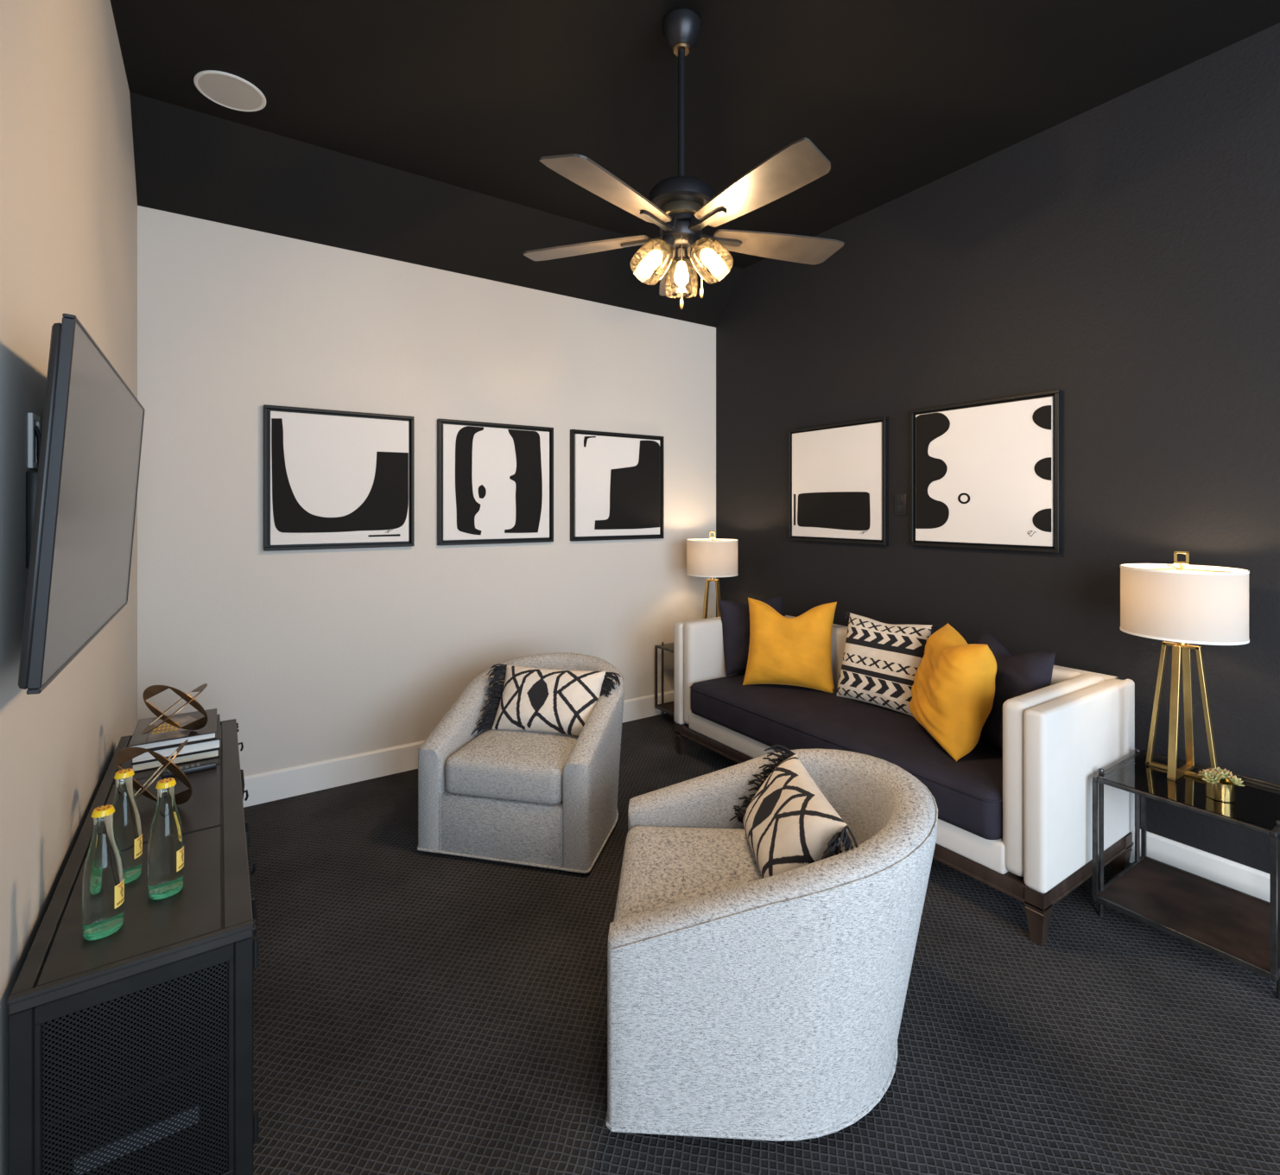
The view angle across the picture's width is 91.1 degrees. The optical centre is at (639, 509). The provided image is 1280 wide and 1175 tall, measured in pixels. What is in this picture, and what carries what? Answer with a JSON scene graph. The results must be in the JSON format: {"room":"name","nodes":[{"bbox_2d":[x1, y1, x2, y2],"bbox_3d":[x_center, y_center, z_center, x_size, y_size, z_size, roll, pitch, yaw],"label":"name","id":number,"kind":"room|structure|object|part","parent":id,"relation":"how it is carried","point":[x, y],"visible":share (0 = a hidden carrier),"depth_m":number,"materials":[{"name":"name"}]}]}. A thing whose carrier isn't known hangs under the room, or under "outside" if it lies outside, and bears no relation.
{"room":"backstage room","nodes":[
{"label":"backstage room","id":0,"kind":"room"},
{"bbox_2d":[0,0,137,1174],"bbox_3d":[-0.424,-0.134,-0.009,0.120,3.088,6.840,0,0,-34],"label":"wall","id":1,"kind":"structure","parent":0,"point":[68,199],"depth_m":1.31,"materials":[{"name":"beige paint"}]},
{"bbox_2d":[27,411,41,469],"bbox_3d":[-1.158,-0.125,1.208,0.016,0.114,0.060,0,0,-34],"label":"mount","id":2,"kind":"object","parent":1,"relation":"attached to","point":[34,421],"visible":0.87,"depth_m":1.19,"materials":[{"name":"grey plastic"}]},
{"bbox_3d":[-1.160,-0.114,1.210,0.010,0.093,0.017,0,0,34],"label":"cord","id":3,"kind":"part","parent":2,"relation":"part of","materials":[{"name":"black plastic"}]},
{"bbox_2d":[17,313,145,694],"bbox_3d":[-1.242,-0.008,1.418,0.111,0.596,1.110,0,0,-34],"label":"television","id":4,"kind":"object","parent":1,"relation":"attached to","point":[81,497],"visible":1,"depth_m":1.13,"materials":[{"name":"black plastic"}]},
{"bbox_2d":[137,205,716,776],"bbox_3d":[-0.860,0.036,3.744,3.336,2.748,0.120,0,0,-34],"label":"wall","id":5,"kind":"structure","parent":0,"point":[314,655],"depth_m":3.30,"materials":[{"name":"beige paint"}]},
{"bbox_2d":[263,404,414,551],"bbox_3d":[-1.517,-0.151,3.210,0.698,0.700,0.035,0,0,-34],"label":"framed canvas","id":6,"kind":"object","parent":5,"relation":"attached to","point":[332,478],"visible":1,"depth_m":3.18,"materials":[{"name":"black"}]},
{"bbox_2d":[242,690,674,807],"bbox_3d":[-0.822,1.339,3.688,3.336,0.142,0.014,0,0,-34],"label":"baseboard","id":7,"kind":"structure","parent":5,"relation":"attached to","point":[276,784],"depth_m":3.22,"materials":[{"name":"white"}]},
{"bbox_2d":[437,418,553,544],"bbox_3d":[-0.828,-0.151,3.671,0.700,0.700,0.035,0,0,-34],"label":"framed canvas","id":8,"kind":"object","parent":5,"relation":"attached to","point":[495,481],"visible":1,"depth_m":3.64,"materials":[{"name":"black"}]},
{"bbox_2d":[570,429,664,540],"bbox_3d":[-0.139,-0.151,4.134,0.708,0.700,0.035,0,0,-34],"label":"framed canvas","id":9,"kind":"object","parent":5,"relation":"attached to","point":[617,479],"visible":1,"depth_m":4.11,"materials":[{"name":"black"}]},
{"bbox_2d":[110,0,1279,327],"bbox_3d":[1.011,-1.498,0.953,3.576,0.601,6.840,0,0,-34],"label":"ceiling","id":10,"kind":"structure","parent":0,"point":[412,131],"depth_m":2.58,"materials":[{"name":"black paint"}]},
{"bbox_2d":[193,69,266,111],"bbox_3d":[-1.643,-1.675,2.524,0.244,0.007,0.244,0,0,-34],"label":"ceiling speaker","id":11,"kind":"object","parent":10,"relation":"attached to","point":[227,90],"visible":1,"depth_m":2.51,"materials":[{"name":"white plastic"}]},
{"bbox_2d":[523,7,844,309],"bbox_3d":[0.160,-1.175,2.123,1.167,1.006,1.126,0,0,-34],"label":"ceiling fan","id":12,"kind":"object","parent":10,"relation":"hanging from","point":[681,205],"visible":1,"depth_m":2.09,"materials":[{"name":"brown metal"}]},
{"bbox_3d":[-0.196,-0.948,2.281,0.489,0.035,0.149,0,0,19],"label":"blade","id":13,"kind":"part","parent":12,"relation":"part of","materials":[{"name":"brown wood"}]},
{"bbox_3d":[-0.077,-0.948,1.876,0.149,0.035,0.489,0,0,37],"label":"blade","id":14,"kind":"part","parent":12,"relation":"part of","materials":[{"name":"brown wood"}]},
{"bbox_2d":[630,234,674,285],"bbox_3d":[0.044,-0.846,2.114,0.158,0.174,0.119,0,0,-34],"label":"shade","id":15,"kind":"object","parent":12,"relation":"attached to","point":[659,249],"depth_m":2.09,"materials":[{"name":"clear glass"}]},
{"bbox_3d":[0.153,-0.948,2.520,0.149,0.035,0.489,0,0,1],"label":"blade","id":16,"kind":"part","parent":12,"relation":"part of","materials":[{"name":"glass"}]},
{"bbox_3d":[0.140,-0.691,2.111,0.012,0.038,0.012,0,0,-34],"label":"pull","id":17,"kind":"part","parent":12,"relation":"part of","materials":[{"name":"gold metal"}]},
{"bbox_2d":[665,247,697,297],"bbox_3d":[0.150,-0.842,2.264,0.131,0.179,0.136,0,0,-34],"label":"shade","id":18,"kind":"object","parent":12,"relation":"attached to","point":[676,250],"depth_m":2.23,"materials":[{"name":"clear glass"}]},
{"bbox_3d":[0.140,-0.817,2.111,0.002,0.217,0.002,0,0,-34],"label":"pull chain","id":19,"kind":"part","parent":12,"relation":"part of","materials":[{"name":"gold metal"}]},
{"bbox_3d":[0.210,-0.738,2.136,0.012,0.038,0.012,0,0,-34],"label":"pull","id":20,"kind":"part","parent":12,"relation":"part of","materials":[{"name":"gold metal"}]},
{"bbox_2d":[688,233,733,283],"bbox_3d":[0.237,-0.846,2.102,0.126,0.174,0.153,0,0,-34],"label":"shade","id":21,"kind":"object","parent":12,"relation":"attached to","point":[703,247],"depth_m":2.08,"materials":[{"name":"clear glass"}]},
{"bbox_3d":[0.347,-0.948,1.865,0.149,0.036,0.490,0,0,-34],"label":"blade","id":22,"kind":"part","parent":12,"relation":"part of","materials":[{"name":"brown wood"}]},
{"bbox_3d":[0.487,-0.948,2.262,0.489,0.035,0.149,0,0,-17],"label":"blade","id":23,"kind":"part","parent":12,"relation":"part of","materials":[{"name":"brown wood"}]},
{"bbox_2d":[243,712,1279,1174],"bbox_3d":[1.011,1.460,0.953,3.576,0.100,6.840,0,0,-34],"label":"floor","id":24,"kind":"structure","parent":0,"point":[415,1011],"depth_m":1.70,"materials":[{"name":"carpet"}]},
{"bbox_2d":[7,718,258,1174],"bbox_3d":[-1.258,1.099,1.695,0.360,0.622,1.410,0,0,-34],"label":"media console","id":25,"kind":"object","parent":24,"relation":"on","point":[130,1048],"visible":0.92,"depth_m":1.15,"materials":[{"name":"paint"}]},
{"bbox_3d":[-1.011,1.112,1.030,0.030,0.596,0.030,0,0,-34],"label":"post","id":26,"kind":"part","parent":25,"relation":"part of","materials":[{"name":"metal"}]},
{"bbox_3d":[-1.405,1.032,1.596,0.006,0.436,1.350,0,0,-34],"label":"panel","id":27,"kind":"part","parent":25,"relation":"part of","materials":[{"name":"metal"}]},
{"bbox_2d":[82,804,124,940],"bbox_3d":[-1.004,0.673,1.176,0.060,0.230,0.060,0,0,-11],"label":"glass bottle","id":28,"kind":"object","parent":25,"relation":"on","point":[103,882],"visible":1,"depth_m":1.16,"materials":[{"name":"green"}]},
{"bbox_2d":[112,768,142,883],"bbox_3d":[-1.101,0.673,1.342,0.060,0.230,0.060,0,0,-11],"label":"glass bottle","id":29,"kind":"object","parent":25,"relation":"on","point":[127,820],"visible":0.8,"depth_m":1.33,"materials":[{"name":"green"}]},
{"bbox_3d":[-1.023,0.792,1.304,0.257,0.006,0.465,0,0,-34],"label":"panel","id":30,"kind":"part","parent":25,"relation":"part of","materials":[{"name":"paint"}]},
{"bbox_3d":[-1.268,0.801,1.688,0.336,0.026,1.410,0,0,-34],"label":"frame","id":31,"kind":"part","parent":25,"relation":"part of","materials":[{"name":"paint"}]},
{"bbox_3d":[-0.879,1.040,1.107,0.276,0.451,0.012,0,0,-34],"label":"frame","id":32,"kind":"part","parent":25,"relation":"part of","materials":[{"name":"metal"}]},
{"bbox_3d":[-0.879,1.042,1.107,0.260,0.397,0.002,0,0,-34],"label":"perforated panel","id":33,"kind":"part","parent":25,"relation":"part of","materials":[{"name":"black metal"}]},
{"bbox_2d":[43,962,228,1128],"bbox_3d":[-1.278,1.035,1.681,0.300,0.010,1.350,0,0,-34],"label":"shelf","id":34,"kind":"object","parent":25,"relation":"attached to","point":[178,983],"depth_m":1.22,"materials":[{"name":"metal"}]},
{"bbox_3d":[-1.268,1.258,1.688,0.328,0.015,1.402,0,0,-34],"label":"panel","id":35,"kind":"part","parent":25,"relation":"part of","materials":[{"name":"metal"}]},
{"bbox_3d":[-1.282,0.792,1.689,0.257,0.006,0.447,0,0,-34],"label":"panel","id":36,"kind":"part","parent":25,"relation":"part of","materials":[{"name":"paint"}]},
{"bbox_2d":[114,739,192,804],"bbox_3d":[-1.262,0.694,1.631,0.150,0.189,0.205,0,0,-42],"label":"disc sculpture","id":37,"kind":"object","parent":25,"relation":"on","point":[128,753],"visible":0.77,"depth_m":1.61,"materials":[{"name":"brown metal"}]},
{"bbox_2d":[147,777,183,899],"bbox_3d":[-0.977,0.673,1.296,0.060,0.230,0.060,0,0,-11],"label":"glass bottle","id":38,"kind":"object","parent":25,"relation":"on","point":[166,840],"visible":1,"depth_m":1.28,"materials":[{"name":"green"}]},
{"bbox_3d":[-1.536,0.792,2.068,0.257,0.006,0.450,0,0,-34],"label":"panel","id":39,"kind":"part","parent":25,"relation":"part of","materials":[{"name":"paint"}]},
{"bbox_2d":[131,747,219,772],"bbox_3d":[-1.511,0.775,2.061,0.220,0.025,0.290,0,0,-34],"label":"book","id":40,"kind":"object","parent":25,"relation":"on","point":[211,753],"visible":0.22,"depth_m":1.95,"materials":[{"name":"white paper"}]},
{"bbox_2d":[131,714,221,764],"bbox_3d":[-1.513,0.747,2.063,0.224,0.031,0.292,0,0,-34],"label":"book","id":41,"kind":"object","parent":40,"relation":"on","point":[212,744],"visible":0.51,"depth_m":1.96,"materials":[{"name":"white paper"}]},
{"bbox_2d":[127,708,216,749],"bbox_3d":[-1.523,0.720,2.065,0.220,0.022,0.286,0,0,-34],"label":"book","id":42,"kind":"object","parent":41,"relation":"on","point":[166,734],"visible":0.83,"depth_m":2.00,"materials":[{"name":"grey paper"}]},
{"bbox_2d":[129,715,196,745],"bbox_3d":[-1.542,0.709,2.049,0.168,0.001,0.275,0,0,-34],"label":"print","id":43,"kind":"object","parent":42,"relation":"on","point":[166,733],"depth_m":1.99,"materials":[{"name":"grey paper"}]},
{"bbox_2d":[141,683,208,734],"bbox_3d":[-1.455,0.622,1.968,0.168,0.174,0.204,0,0,-34],"label":"disc sculpture","id":44,"kind":"object","parent":42,"relation":"on","point":[150,691],"visible":1,"depth_m":1.96,"materials":[{"name":"brown metal"}]},
{"bbox_2d":[161,759,216,778],"bbox_3d":[-1.354,0.779,1.889,0.135,0.017,0.036,0,0,-38],"label":"remote control","id":45,"kind":"object","parent":25,"relation":"on","point":[212,763],"visible":0.79,"depth_m":1.89,"materials":[{"name":"black plastic"}]},
{"bbox_3d":[-1.461,1.010,2.297,0.028,0.128,0.009,0,0,-34],"label":"handle","id":46,"kind":"part","parent":25,"relation":"part of","materials":[{"name":"metal"}]},
{"bbox_3d":[-0.757,1.112,1.200,0.030,0.596,0.030,0,0,-34],"label":"post","id":47,"kind":"part","parent":25,"relation":"part of","materials":[{"name":"metal"}]},
{"bbox_3d":[-1.205,1.010,1.915,0.028,0.128,0.009,0,0,-34],"label":"handle","id":48,"kind":"part","parent":25,"relation":"part of","materials":[{"name":"metal"}]},
{"bbox_3d":[-0.952,1.010,1.537,0.028,0.128,0.009,0,0,-34],"label":"handle","id":49,"kind":"part","parent":25,"relation":"part of","materials":[{"name":"metal"}]},
{"bbox_2d":[417,652,624,873],"bbox_3d":[-0.461,1.078,2.901,0.763,0.664,0.851,0,0,13],"label":"tub chair","id":50,"kind":"object","parent":24,"relation":"on","point":[534,798],"visible":0.91,"depth_m":2.53,"materials":[{"name":"grey fabric"}]},
{"bbox_3d":[-0.546,1.277,2.541,0.528,0.238,0.096,0,0,13],"label":"panel","id":51,"kind":"part","parent":50,"relation":"part of","materials":[{"name":"grey fabric"}]},
{"bbox_2d":[445,728,578,804],"bbox_3d":[-0.486,1.075,2.794,0.508,0.160,0.629,0,0,13],"label":"seat cushion","id":52,"kind":"object","parent":50,"relation":"on","point":[491,766],"depth_m":2.52,"materials":[{"name":"grey fabric"}]},
{"bbox_2d":[471,663,620,740],"bbox_3d":[-0.416,0.886,2.865,0.648,0.300,0.243,0,0,11],"label":"lumbar pillow","id":53,"kind":"object","parent":50,"relation":"on","point":[562,701],"visible":0.89,"depth_m":2.83,"materials":[{"name":"beige fabric"}]},
{"bbox_2d":[654,641,674,717],"bbox_3d":[0.410,1.153,4.162,0.445,0.513,0.459,0,0,-34],"label":"side table","id":54,"kind":"object","parent":24,"relation":"on","point":[668,707],"visible":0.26,"depth_m":4.22,"materials":[{"name":"metal"}]},
{"bbox_3d":[0.154,1.153,4.256,0.018,0.513,0.017,0,0,-34],"label":"leg","id":55,"kind":"part","parent":54,"relation":"part of","materials":[{"name":"metal"}]},
{"bbox_3d":[0.410,0.919,4.162,0.445,0.013,0.450,0,0,-34],"label":"frame","id":56,"kind":"part","parent":54,"relation":"part of","materials":[{"name":"metal"}]},
{"bbox_2d":[658,702,674,712],"bbox_3d":[0.410,1.323,4.162,0.439,0.010,0.444,0,0,-34],"label":"shelf","id":57,"kind":"object","parent":54,"relation":"attached to","point":[667,706],"depth_m":4.19,"materials":[{"name":"brown wood"}]},
{"bbox_3d":[0.410,0.914,4.162,0.425,0.006,0.430,0,0,-34],"label":"glass","id":58,"kind":"part","parent":54,"relation":"part of","materials":[{"name":"glass"}]},
{"bbox_2d":[686,531,738,618],"bbox_3d":[0.480,0.527,4.173,0.338,0.768,0.338,0,0,-34],"label":"table lamp","id":59,"kind":"object","parent":54,"relation":"on","point":[712,557],"visible":0.94,"depth_m":4.04,"materials":[{"name":"beige fabric"}]},
{"bbox_3d":[0.480,0.688,4.173,0.196,0.446,0.022,0,0,-34],"label":"leg frame","id":60,"kind":"part","parent":59,"relation":"part of","materials":[{"name":"gold metal"}]},
{"bbox_3d":[0.480,0.317,4.173,0.336,0.232,0.336,0,0,-34],"label":"lamp shade","id":61,"kind":"part","parent":59,"relation":"part of","materials":[{"name":"fabric"}]},
{"bbox_3d":[0.480,0.204,4.173,0.338,0.008,0.338,0,0,-34],"label":"shade trim","id":62,"kind":"part","parent":59,"relation":"part of","materials":[{"name":"white fabric"}]},
{"bbox_3d":[0.480,0.428,4.173,0.338,0.008,0.338,0,0,-34],"label":"shade trim","id":63,"kind":"part","parent":59,"relation":"part of","materials":[{"name":"white fabric"}]},
{"bbox_3d":[0.480,0.688,4.173,0.022,0.446,0.196,0,0,-34],"label":"leg frame","id":64,"kind":"part","parent":59,"relation":"part of","materials":[{"name":"gold metal"}]},
{"bbox_2d":[605,747,937,1140],"bbox_3d":[0.367,1.078,1.756,0.851,0.664,0.763,0,0,3],"label":"tub chair","id":65,"kind":"object","parent":24,"relation":"on","point":[743,1004],"visible":0.94,"depth_m":1.41,"materials":[{"name":"grey fabric"}]},
{"bbox_2d":[613,825,763,921],"bbox_3d":[0.257,1.075,1.762,0.629,0.160,0.508,0,0,3],"label":"seat cushion","id":66,"kind":"object","parent":65,"relation":"on","point":[662,865],"depth_m":1.77,"materials":[{"name":"grey fabric"}]},
{"bbox_2d":[729,743,858,877],"bbox_3d":[0.413,0.900,1.757,0.225,0.283,0.615,0,0,-3],"label":"lumbar pillow","id":67,"kind":"object","parent":65,"relation":"on","point":[788,823],"visible":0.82,"depth_m":1.67,"materials":[{"name":"beige fabric"}]},
{"bbox_2d":[674,614,1134,946],"bbox_3d":[1.042,1.025,3.022,0.758,0.770,1.973,0,0,-34],"label":"sofa","id":68,"kind":"object","parent":24,"relation":"on","point":[1017,820],"visible":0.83,"depth_m":2.28,"materials":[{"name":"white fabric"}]},
{"bbox_3d":[0.239,1.324,3.629,0.058,0.172,0.058,0,0,-34],"label":"leg","id":69,"kind":"part","parent":68,"relation":"part of","materials":[{"name":"brown wood"}]},
{"bbox_3d":[0.519,0.943,3.817,0.743,0.582,0.070,0,0,-34],"label":"arm","id":70,"kind":"part","parent":68,"relation":"part of","materials":[{"name":"beige fabric"}]},
{"bbox_2d":[718,595,785,675],"bbox_3d":[0.687,0.740,3.720,0.460,0.423,0.186,0,0,-25],"label":"throw pillow","id":71,"kind":"object","parent":68,"relation":"on","point":[735,616],"visible":0.41,"depth_m":3.62,"materials":[{"name":"fabric"}]},
{"bbox_2d":[742,597,836,693],"bbox_3d":[0.804,0.724,3.382,0.483,0.456,0.238,0,0,20],"label":"throw pillow","id":72,"kind":"object","parent":68,"relation":"on","point":[796,650],"visible":1,"depth_m":3.31,"materials":[{"name":"yellow fabric"}]},
{"bbox_2d":[690,672,1002,839],"bbox_3d":[0.972,1.040,2.975,0.583,0.187,1.673,0,0,-34],"label":"seat cushion","id":73,"kind":"object","parent":68,"relation":"on","point":[967,792],"depth_m":2.75,"materials":[{"name":"fabric"}]},
{"bbox_2d":[832,611,939,716],"bbox_3d":[1.178,0.747,3.060,0.206,0.440,0.497,0,0,-37],"label":"patterned pillow","id":74,"kind":"object","parent":68,"relation":"on","point":[881,661],"visible":0.91,"depth_m":3.00,"materials":[{"name":"beige fabric"}]},
{"bbox_3d":[1.049,1.262,3.027,0.733,0.056,1.961,0,0,-34],"label":"rail","id":75,"kind":"part","parent":68,"relation":"part of","materials":[{"name":"brown wood"}]},
{"bbox_2d":[909,622,996,761],"bbox_3d":[1.277,0.729,2.590,0.272,0.446,0.464,0,0,11],"label":"throw pillow","id":76,"kind":"object","parent":68,"relation":"on","point":[953,689],"visible":1,"depth_m":2.41,"materials":[{"name":"yellow fabric"}]},
{"bbox_2d":[975,629,1056,750],"bbox_3d":[1.463,0.742,2.556,0.224,0.421,0.461,0,0,-10],"label":"throw pillow","id":77,"kind":"object","parent":68,"relation":"on","point":[1023,673],"visible":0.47,"depth_m":2.42,"materials":[{"name":"fabric"}]},
{"bbox_3d":[1.299,1.324,2.049,0.058,0.172,0.058,0,0,-34],"label":"leg","id":78,"kind":"part","parent":68,"relation":"part of","materials":[{"name":"brown wood"}]},
{"bbox_3d":[1.578,0.943,2.236,0.743,0.582,0.070,0,0,-34],"label":"arm","id":79,"kind":"part","parent":68,"relation":"part of","materials":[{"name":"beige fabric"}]},
{"bbox_3d":[1.845,1.324,2.415,0.058,0.172,0.058,0,0,-34],"label":"leg","id":80,"kind":"part","parent":68,"relation":"part of","materials":[{"name":"brown wood"}]},
{"bbox_2d":[1092,747,1279,1000],"bbox_3d":[1.854,1.153,2.083,0.445,0.513,0.459,0,0,-34],"label":"side table","id":81,"kind":"object","parent":24,"relation":"on","point":[1239,928],"visible":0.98,"depth_m":2.07,"materials":[{"name":"metal"}]},
{"bbox_3d":[1.598,1.153,2.177,0.018,0.513,0.017,0,0,-34],"label":"leg","id":82,"kind":"part","parent":81,"relation":"part of","materials":[{"name":"metal"}]},
{"bbox_3d":[1.865,1.153,2.356,0.018,0.513,0.017,0,0,-34],"label":"leg","id":83,"kind":"part","parent":81,"relation":"part of","materials":[{"name":"metal"}]},
{"bbox_2d":[1097,856,1269,970],"bbox_3d":[1.854,1.323,2.083,0.439,0.010,0.444,0,0,-34],"label":"shelf","id":84,"kind":"object","parent":81,"relation":"attached to","point":[1229,923],"depth_m":2.08,"materials":[{"name":"brown wood"}]},
{"bbox_2d":[1120,550,1249,780],"bbox_3d":[1.871,0.527,2.171,0.338,0.768,0.338,0,0,-34],"label":"table lamp","id":85,"kind":"object","parent":81,"relation":"on","point":[1184,604],"visible":0.99,"depth_m":2.10,"materials":[{"name":"white fabric"}]},
{"bbox_3d":[1.871,0.688,2.171,0.196,0.446,0.022,0,0,-34],"label":"leg frame","id":86,"kind":"part","parent":85,"relation":"part of","materials":[{"name":"gold metal"}]},
{"bbox_3d":[1.871,0.688,2.171,0.022,0.446,0.196,0,0,-34],"label":"leg frame","id":87,"kind":"part","parent":85,"relation":"part of","materials":[{"name":"gold metal"}]},
{"bbox_3d":[1.871,0.317,2.171,0.336,0.232,0.336,0,0,-34],"label":"lamp shade","id":88,"kind":"part","parent":85,"relation":"part of","materials":[{"name":"fabric"}]},
{"bbox_3d":[1.871,0.204,2.171,0.338,0.008,0.338,0,0,-34],"label":"shade trim","id":89,"kind":"part","parent":85,"relation":"part of","materials":[{"name":"white fabric"}]},
{"bbox_3d":[1.871,0.428,2.171,0.338,0.008,0.338,0,0,-34],"label":"shade trim","id":90,"kind":"part","parent":85,"relation":"part of","materials":[{"name":"white fabric"}]},
{"bbox_3d":[1.854,0.919,2.083,0.445,0.013,0.450,0,0,-34],"label":"frame","id":91,"kind":"part","parent":81,"relation":"part of","materials":[{"name":"metal"}]},
{"bbox_3d":[1.854,0.914,2.083,0.425,0.006,0.430,0,0,-34],"label":"glass","id":92,"kind":"part","parent":81,"relation":"part of","materials":[{"name":"glass"}]},
{"bbox_2d":[1197,766,1245,802],"bbox_3d":[1.833,0.865,1.989,0.105,0.092,0.095,0,0,18],"label":"potted succulent","id":93,"kind":"object","parent":81,"relation":"on","point":[1218,787],"visible":1,"depth_m":1.97,"materials":[{"name":"green plant"}]},
{"bbox_3d":[1.844,1.153,1.810,0.018,0.513,0.017,0,0,-34],"label":"leg","id":94,"kind":"part","parent":81,"relation":"part of","materials":[{"name":"metal"}]},
{"bbox_2d":[716,22,1279,873],"bbox_3d":[2.447,-0.134,1.915,0.120,3.088,6.840,0,0,-34],"label":"wall","id":95,"kind":"structure","parent":0,"point":[1121,256],"depth_m":2.65,"materials":[{"name":"black paint"}]},
{"bbox_2d":[787,416,888,544],"bbox_3d":[1.149,-0.155,3.712,0.035,0.700,0.700,0,0,-34],"label":"framed canvas","id":96,"kind":"object","parent":95,"relation":"attached to","point":[838,473],"visible":1,"depth_m":3.67,"materials":[{"name":"black"}]},
{"bbox_2d":[893,494,906,515],"bbox_3d":[1.395,-0.025,3.368,0.010,0.116,0.072,0,0,-34],"label":"wall switch","id":97,"kind":"object","parent":95,"relation":"attached to","point":[900,500],"visible":1,"depth_m":3.36,"materials":[{"name":"black plastic"}]},
{"bbox_2d":[910,389,1061,552],"bbox_3d":[1.622,-0.165,3.007,0.035,0.707,0.700,0,0,-34],"label":"framed canvas","id":98,"kind":"object","parent":95,"relation":"attached to","point":[985,474],"visible":1,"depth_m":2.96,"materials":[{"name":"black"}]},
{"bbox_2d":[1129,827,1269,901],"bbox_3d":[2.395,1.339,1.872,0.014,0.142,6.586,0,0,-34],"label":"baseboard","id":99,"kind":"structure","parent":95,"relation":"attached to","point":[1251,881],"depth_m":2.31,"materials":[{"name":"white paint"}]},
{"bbox_2d":[1204,778,1235,802],"bbox_3d":[1.833,0.882,1.985,0.070,0.056,0.070,0,0,-34],"label":"pot","id":100,"kind":"object","parent":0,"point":[1222,789],"depth_m":1.96,"materials":[{"name":"gold metal"}]}
]}

